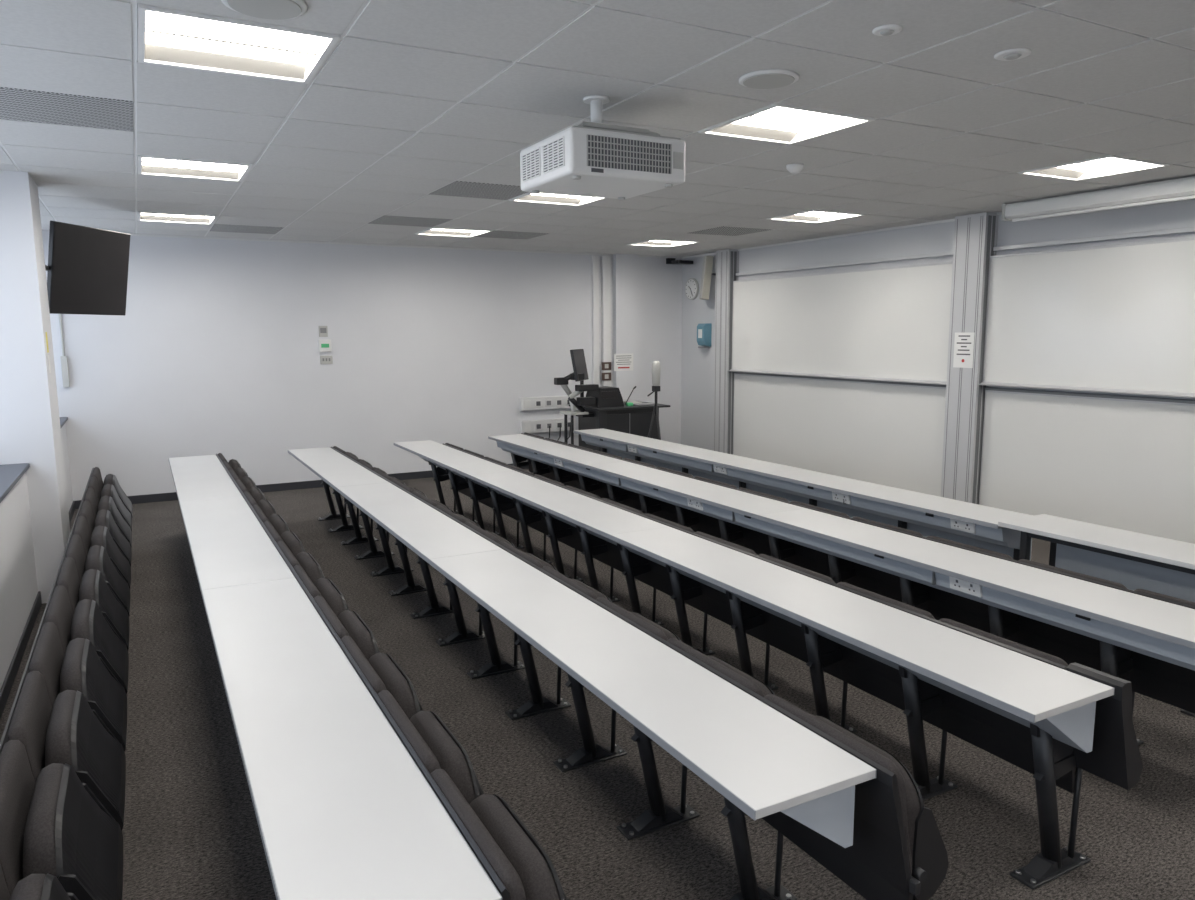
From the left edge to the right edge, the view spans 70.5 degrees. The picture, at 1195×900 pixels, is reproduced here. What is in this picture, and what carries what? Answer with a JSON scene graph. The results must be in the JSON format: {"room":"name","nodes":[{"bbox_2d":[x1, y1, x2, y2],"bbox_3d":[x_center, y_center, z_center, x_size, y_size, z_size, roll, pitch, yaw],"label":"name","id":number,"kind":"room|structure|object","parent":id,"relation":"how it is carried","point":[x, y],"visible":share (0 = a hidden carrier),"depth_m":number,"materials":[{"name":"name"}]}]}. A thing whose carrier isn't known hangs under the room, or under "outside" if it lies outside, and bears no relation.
{"room":"lecture hall","nodes":[
{"label":"lecture hall","id":0,"kind":"room"},
{"bbox_2d":[0,170,69,603],"bbox_3d":[-4.187,-0.442,5.814,0.745,2.994,0.620,-5,9,-28],"label":"wall pier","id":1,"kind":"object","parent":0,"point":[30,430],"visible":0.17,"depth_m":5.67,"materials":[{"name":"white paint"}]},
{"bbox_2d":[45,332,50,372],"bbox_3d":[-3.802,-0.675,5.854,0.002,0.280,0.080,-5,9,-28],"label":"warning label","id":2,"kind":"object","parent":1,"relation":"attached to","point":[45,332],"visible":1,"depth_m":5.84,"materials":[{"name":"yellow"}]},
{"bbox_2d":[45,221,129,315],"bbox_3d":[-4.263,-1.458,6.810,0.361,0.716,1.467,-1,8,-3],"label":"television","id":3,"kind":"object","parent":1,"relation":"attached to","point":[87,268],"visible":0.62,"depth_m":7.01,"materials":[{"name":"black plastic"}]},
{"bbox_2d":[0,423,72,688],"bbox_3d":[-2.748,-0.053,2.987,0.570,2.994,13.030,-5,9,-28],"label":"wall","id":4,"kind":"structure","parent":0,"point":[18,578],"depth_m":5.01,"materials":[{"name":"white paint"}]},
{"bbox_2d":[0,463,29,502],"bbox_3d":[-3.108,0.366,3.806,0.545,0.030,4.100,-5,9,-28],"label":"sill","id":5,"kind":"structure","parent":4,"relation":"attached to","point":[10,474],"depth_m":5.21,"materials":[{"name":"grey"}]},
{"bbox_2d":[0,501,74,719],"bbox_3d":[-2.402,1.359,3.361,0.190,0.090,13.015,-5,9,-28],"label":"baseboard","id":6,"kind":"structure","parent":4,"relation":"attached to","point":[5,690],"depth_m":4.82,"materials":[{"name":"grey"}]},
{"bbox_2d":[60,417,67,427],"bbox_3d":[-5.089,-0.133,7.447,0.545,0.030,3.010,-5,9,-28],"label":"sill","id":7,"kind":"structure","parent":4,"relation":"attached to","point":[63,420],"depth_m":8.52,"materials":[{"name":"grey"}]},
{"bbox_2d":[42,230,681,500],"bbox_3d":[-2.397,-1.123,10.587,8.470,2.994,0.150,-5,9,-28],"label":"wall","id":8,"kind":"structure","parent":0,"point":[214,350],"depth_m":10.06,"materials":[{"name":"white paint"}]},
{"bbox_2d":[59,314,69,386],"bbox_3d":[-5.542,-1.103,8.764,0.060,0.900,0.050,-5,9,-28],"label":"cable trunking","id":9,"kind":"object","parent":8,"relation":"in","point":[64,360],"depth_m":8.77,"materials":[{"name":"white plastic"}]},
{"bbox_2d":[75,464,528,508],"bbox_3d":[-2.164,0.309,10.816,7.750,0.090,0.015,-5,9,-28],"label":"baseboard","id":10,"kind":"structure","parent":8,"relation":"attached to","point":[137,499],"depth_m":9.98,"materials":[{"name":"grey"}]},
{"bbox_2d":[319,326,327,336],"bbox_3d":[-3.240,-1.401,9.995,0.100,0.130,0.016,-5,9,-28],"label":"thermostat","id":11,"kind":"object","parent":8,"relation":"attached to","point":[323,330],"visible":1,"depth_m":9.99,"materials":[{"name":"grey plastic"}]},
{"bbox_2d":[318,339,331,351],"bbox_3d":[-3.226,-1.235,10.015,0.140,0.145,0.034,-5,9,-28],"label":"panel","id":12,"kind":"object","parent":8,"relation":"attached to","point":[324,345],"visible":1,"depth_m":10.00,"materials":[{"name":"white plastic"}]},
{"bbox_2d":[320,356,332,363],"bbox_3d":[-3.220,-1.071,10.050,0.140,0.100,0.018,-5,9,-28],"label":"light switch","id":13,"kind":"object","parent":8,"relation":"attached to","point":[323,359],"visible":1,"depth_m":10.04,"materials":[{"name":"grey plastic"}]},
{"bbox_2d":[520,395,575,410],"bbox_3d":[-0.667,-0.639,11.465,0.810,0.170,0.075,-5,9,-28],"label":"socket","id":14,"kind":"object","parent":8,"relation":"attached to","point":[548,402],"visible":0.81,"depth_m":11.41,"materials":[{"name":"white plastic"}]},
{"bbox_2d":[520,418,575,432],"bbox_3d":[-0.666,-0.332,11.508,0.810,0.170,0.075,-5,9,-28],"label":"socket","id":15,"kind":"object","parent":8,"relation":"attached to","point":[528,426],"visible":0.84,"depth_m":11.46,"materials":[{"name":"white plastic"}]},
{"bbox_2d":[549,425,570,440],"bbox_3d":[-0.522,-0.050,11.542,0.569,0.575,0.056,-5,9,-28],"label":"hanging cables","id":16,"kind":"object","parent":15,"relation":"hanging from","point":[560,425],"visible":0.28,"depth_m":11.51,"materials":[{"name":"black plastic"}]},
{"bbox_2d":[591,255,610,386],"bbox_3d":[0.054,-1.711,11.718,0.270,1.914,0.059,-5,9,-28],"label":"cable trunking","id":17,"kind":"object","parent":8,"relation":"attached to","point":[605,260],"visible":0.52,"depth_m":11.68,"materials":[{"name":"white plastic"}]},
{"bbox_2d":[602,362,610,369],"bbox_3d":[0.126,-1.169,11.787,0.145,0.110,0.019,-5,9,-28],"label":"control plate","id":18,"kind":"object","parent":17,"relation":"attached to","point":[605,365],"visible":1,"depth_m":11.78,"materials":[{"name":"brown"}]},
{"bbox_2d":[602,372,610,380],"bbox_3d":[0.127,-1.025,11.807,0.145,0.110,0.019,-5,9,-28],"label":"control plate","id":19,"kind":"object","parent":17,"relation":"attached to","point":[605,376],"visible":1,"depth_m":11.80,"materials":[{"name":"brown"}]},
{"bbox_2d":[666,258,692,264],"bbox_3d":[1.140,-2.669,11.954,0.280,0.107,0.449,-5,9,-28],"label":"camera","id":20,"kind":"object","parent":8,"relation":"attached to","point":[668,260],"visible":1,"depth_m":11.83,"materials":[{"name":"grey plastic"}]},
{"bbox_2d":[0,0,1194,256],"bbox_3d":[0.720,-1.817,4.631,8.470,0.200,13.330,-5,9,-28],"label":"ceiling","id":21,"kind":"structure","parent":0,"point":[420,116],"depth_m":4.06,"materials":[{"name":"tile"}]},
{"bbox_2d":[137,211,217,223],"bbox_3d":[-3.858,-2.174,7.753,0.636,0.106,0.636,-5,9,-28],"label":"recessed light","id":22,"kind":"object","parent":21,"relation":"in","point":[142,216],"visible":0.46,"depth_m":7.91,"materials":[{"name":"white plastic"}]},
{"bbox_2d":[137,155,251,181],"bbox_3d":[-2.606,-1.858,5.451,0.636,0.106,0.636,-5,9,-28],"label":"recessed light","id":23,"kind":"object","parent":21,"relation":"in","point":[146,165],"visible":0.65,"depth_m":5.57,"materials":[{"name":"white plastic"}]},
{"bbox_2d":[137,3,339,83],"bbox_3d":[-1.353,-1.542,3.148,0.636,0.106,0.636,-5,9,-28],"label":"recessed light","id":24,"kind":"object","parent":21,"relation":"in","point":[171,37],"visible":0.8,"depth_m":3.19,"materials":[{"name":"white plastic"}]},
{"bbox_2d":[221,0,307,19],"bbox_3d":[-1.065,-1.427,2.710,0.260,0.015,0.260,-5,9,-28],"label":"ceiling speaker","id":25,"kind":"object","parent":21,"relation":"in","point":[264,9],"depth_m":2.72},
{"bbox_2d":[415,227,491,236],"bbox_3d":[-1.534,-2.362,8.992,0.636,0.106,0.636,-5,9,-28],"label":"recessed light","id":26,"kind":"object","parent":21,"relation":"in","point":[437,231],"visible":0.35,"depth_m":9.16,"materials":[{"name":"white plastic"}]},
{"bbox_2d":[509,192,604,205],"bbox_3d":[-0.282,-2.046,6.689,0.636,0.106,0.636,-5,9,-28],"label":"recessed light","id":27,"kind":"object","parent":21,"relation":"in","point":[547,198],"visible":0.21,"depth_m":6.90,"materials":[{"name":"white plastic"}]},
{"bbox_2d":[520,95,684,200],"bbox_3d":[0.036,-1.428,4.005,0.656,0.387,0.566,-5,9,-28],"label":"ceiling projector","id":28,"kind":"object","parent":21,"relation":"hanging from","point":[594,158],"depth_m":3.81,"materials":[{"name":"white plastic"}]},
{"bbox_2d":[627,239,698,246],"bbox_3d":[0.790,-2.551,10.230,0.636,0.106,0.636,-5,9,-28],"label":"recessed light","id":29,"kind":"object","parent":21,"relation":"in","point":[654,242],"visible":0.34,"depth_m":10.42,"materials":[{"name":"white plastic"}]},
{"bbox_2d":[739,69,798,88],"bbox_3d":[0.720,-1.557,3.561,0.250,0.015,0.250,-5,9,-28],"label":"ceiling speaker","id":30,"kind":"object","parent":21,"relation":"in","point":[769,78],"depth_m":3.53},
{"bbox_2d":[699,103,875,144],"bbox_3d":[0.971,-1.731,4.386,0.636,0.106,0.636,-5,9,-28],"label":"recessed light","id":31,"kind":"object","parent":21,"relation":"in","point":[781,123],"visible":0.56,"depth_m":4.46,"materials":[{"name":"white plastic"}]},
{"bbox_2d":[786,163,803,173],"bbox_3d":[1.271,-1.808,5.442,0.110,0.050,0.110,-5,9,-28],"label":"smoke detector","id":32,"kind":"object","parent":21,"relation":"attached to","point":[794,168],"visible":1,"depth_m":5.41,"materials":[{"name":"white plastic"}]},
{"bbox_2d":[767,210,865,222],"bbox_3d":[2.042,-2.235,7.927,0.636,0.106,0.636,-5,9,-28],"label":"recessed light","id":33,"kind":"object","parent":21,"relation":"in","point":[812,216],"visible":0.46,"depth_m":8.07,"materials":[{"name":"white plastic"}]},
{"bbox_2d":[872,24,901,35],"bbox_3d":[1.024,-1.478,2.991,0.100,0.018,0.100,-5,9,-28],"label":"sensor","id":34,"kind":"object","parent":21,"relation":"attached to","point":[889,29],"visible":1,"depth_m":2.97,"materials":[{"name":"white plastic"}]},
{"bbox_2d":[994,48,1030,60],"bbox_3d":[1.602,-1.520,3.265,0.130,0.018,0.130,-5,9,-28],"label":"sensor","id":35,"kind":"object","parent":21,"relation":"attached to","point":[1017,53],"visible":1,"depth_m":3.24,"materials":[{"name":"white plastic"}]},
{"bbox_2d":[1018,155,1169,180],"bbox_3d":[3.295,-1.919,5.625,0.636,0.106,0.636,-5,9,-28],"label":"recessed light","id":36,"kind":"object","parent":21,"relation":"in","point":[1111,164],"visible":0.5,"depth_m":5.71,"materials":[{"name":"white plastic"}]},
{"bbox_2d":[0,469,1194,899],"bbox_3d":[0.738,1.207,5.056,8.470,0.120,13.330,-5,9,-28],"label":"floor","id":37,"kind":"structure","parent":0,"point":[190,831],"depth_m":3.59,"materials":[{"name":"carpet"}]},
{"bbox_2d":[0,467,132,899],"bbox_3d":[-2.628,0.892,4.365,0.379,0.738,6.684,-5,9,-28],"label":"seats","id":38,"kind":"object","parent":37,"relation":"on","point":[63,741],"visible":1,"depth_m":2.63,"materials":[{"name":"grey fabric"}]},
{"bbox_2d":[168,453,566,899],"bbox_3d":[-1.940,0.820,4.844,0.675,0.738,7.234,-5,9,-28],"label":"desk","id":39,"kind":"object","parent":37,"relation":"on","point":[358,791],"visible":1,"depth_m":2.36,"materials":[{"name":"laminate"}]},
{"bbox_2d":[554,349,669,451],"bbox_3d":[0.109,-0.503,11.009,1.470,1.619,0.820,-5,9,-28],"label":"lectern","id":40,"kind":"object","parent":37,"relation":"on","point":[602,407],"visible":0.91,"depth_m":10.75,"materials":[{"name":"black plastic"}]},
{"bbox_2d":[570,349,588,396],"bbox_3d":[-0.229,-0.913,10.758,0.107,0.734,0.460,2,8,17],"label":"monitor","id":41,"kind":"object","parent":40,"relation":"on","point":[580,373],"depth_m":10.60,"materials":[{"name":"grey plastic"}]},
{"bbox_2d":[288,446,948,899],"bbox_3d":[-1.006,0.752,5.288,0.675,0.738,7.208,-5,9,-28],"label":"desk","id":42,"kind":"object","parent":37,"relation":"on","point":[840,797],"visible":1,"depth_m":2.74,"materials":[{"name":"laminate"}]},
{"bbox_2d":[647,361,660,439],"bbox_3d":[0.763,-0.380,10.626,0.374,1.468,0.330,-5,9,-28],"label":"camera","id":43,"kind":"object","parent":37,"relation":"on","point":[656,370],"visible":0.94,"depth_m":10.58,"materials":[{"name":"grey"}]},
{"bbox_2d":[713,249,738,454],"bbox_3d":[1.725,-1.206,11.365,0.172,2.891,0.284,-5,9,-28],"label":"column","id":44,"kind":"structure","parent":37,"relation":"on","point":[727,261],"depth_m":11.28,"materials":[{"name":"silver metal"}]},
{"bbox_2d":[393,440,1142,889],"bbox_3d":[-0.104,0.676,5.791,0.675,0.738,7.152,-5,9,-28],"label":"desk","id":45,"kind":"object","parent":37,"relation":"on","point":[1054,720],"visible":0.93,"depth_m":3.43,"materials":[{"name":"laminate"}]},
{"bbox_2d":[573,428,1032,560],"bbox_3d":[1.207,0.446,7.434,0.416,0.720,5.474,-5,9,-28],"label":"desk","id":46,"kind":"object","parent":37,"relation":"on","point":[976,525],"visible":0.56,"depth_m":6.28,"materials":[{"name":"laminate"}]},
{"bbox_2d":[488,432,1194,744],"bbox_3d":[0.792,0.598,6.305,0.675,0.738,7.234,-5,9,-28],"label":"desk","id":47,"kind":"object","parent":37,"relation":"on","point":[1144,638],"visible":0.9,"depth_m":4.39,"materials":[{"name":"laminate"}]},
{"bbox_2d":[941,212,998,504],"bbox_3d":[3.527,-0.751,8.050,0.172,2.891,0.344,-5,9,-28],"label":"column","id":48,"kind":"structure","parent":37,"relation":"on","point":[975,235],"depth_m":7.97,"materials":[{"name":"silver metal"}]},
{"bbox_2d":[953,332,974,367],"bbox_3d":[3.452,-0.941,7.974,0.004,0.330,0.215,-5,9,-28],"label":"paper notice","id":49,"kind":"object","parent":48,"relation":"attached to","point":[964,342],"visible":1,"depth_m":7.97,"materials":[{"name":"white paper"}]},
{"bbox_2d":[998,514,1194,716],"bbox_3d":[2.766,0.834,4.514,0.426,0.745,1.150,-5,9,-28],"label":"table","id":50,"kind":"object","parent":37,"relation":"on","point":[1134,560],"visible":0.62,"depth_m":4.51,"materials":[{"name":"laminate"}]},
{"bbox_2d":[612,254,637,400],"bbox_3d":[0.396,-1.280,11.941,0.360,2.894,0.100,-5,9,-28],"label":"pier","id":51,"kind":"object","parent":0,"point":[624,266],"visible":0.57,"depth_m":11.81,"materials":[{"name":"white paint"}]},
{"bbox_2d":[614,353,632,370],"bbox_3d":[0.368,-1.233,11.873,0.310,0.240,0.004,-5,9,-28],"label":"poster","id":52,"kind":"object","parent":51,"relation":"attached to","point":[622,362],"visible":1,"depth_m":11.87,"materials":[{"name":"white paper"}]},
{"bbox_2d":[681,199,1194,450],"bbox_3d":[4.391,-0.631,6.790,0.150,2.994,13.030,-5,9,-28],"label":"wall","id":53,"kind":"structure","parent":0,"point":[697,364],"depth_m":9.14,"materials":[{"name":"grey paint"}]},
{"bbox_2d":[47,212,1001,258],"bbox_3d":[0.905,-1.723,4.745,7.750,0.020,13.030,-5,9,-28],"label":"trim","id":54,"kind":"structure","parent":53,"relation":"attached to","point":[998,213],"depth_m":9.90,"materials":[{"name":"white metal"}]},
{"bbox_2d":[685,278,698,299],"bbox_3d":[1.341,-2.294,12.053,0.046,0.300,0.300,-5,9,-28],"label":"clock","id":55,"kind":"object","parent":53,"relation":"attached to","point":[692,286],"visible":1,"depth_m":12.02,"materials":[{"name":"grey plastic"}]},
{"bbox_2d":[697,323,711,347],"bbox_3d":[1.484,-1.593,11.796,0.135,0.340,0.170,-5,9,-28],"label":"dispenser","id":56,"kind":"object","parent":53,"relation":"attached to","point":[704,330],"visible":1,"depth_m":11.73,"materials":[{"name":"blue plastic"}]},
{"bbox_2d":[699,256,715,299],"bbox_3d":[1.516,-2.338,11.496,0.238,0.585,0.150,-1,8,-6],"label":"loudspeaker","id":57,"kind":"object","parent":53,"relation":"attached to","point":[707,273],"visible":0.97,"depth_m":11.43,"materials":[{"name":"grey plastic"}]},
{"bbox_2d":[728,251,952,496],"bbox_3d":[2.625,-0.879,9.740,0.154,2.485,3.470,-5,9,-28],"label":"whiteboard","id":58,"kind":"object","parent":53,"relation":"attached to","point":[843,373],"visible":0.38,"depth_m":9.43,"materials":[{"name":"white plastic"}]},
{"bbox_2d":[979,227,1194,543],"bbox_3d":[4.378,-0.437,6.518,0.154,2.485,3.200,-5,9,-28],"label":"whiteboard","id":59,"kind":"object","parent":53,"relation":"attached to","point":[1118,318],"visible":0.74,"depth_m":7.00,"materials":[{"name":"white plastic"}]},
{"bbox_2d":[1001,176,1194,221],"bbox_3d":[4.270,-1.861,6.109,0.524,0.150,2.650,-5,9,-28],"label":"projection screen","id":60,"kind":"object","parent":53,"relation":"attached to","point":[1180,189],"depth_m":6.40,"materials":[{"name":"white plastic"}]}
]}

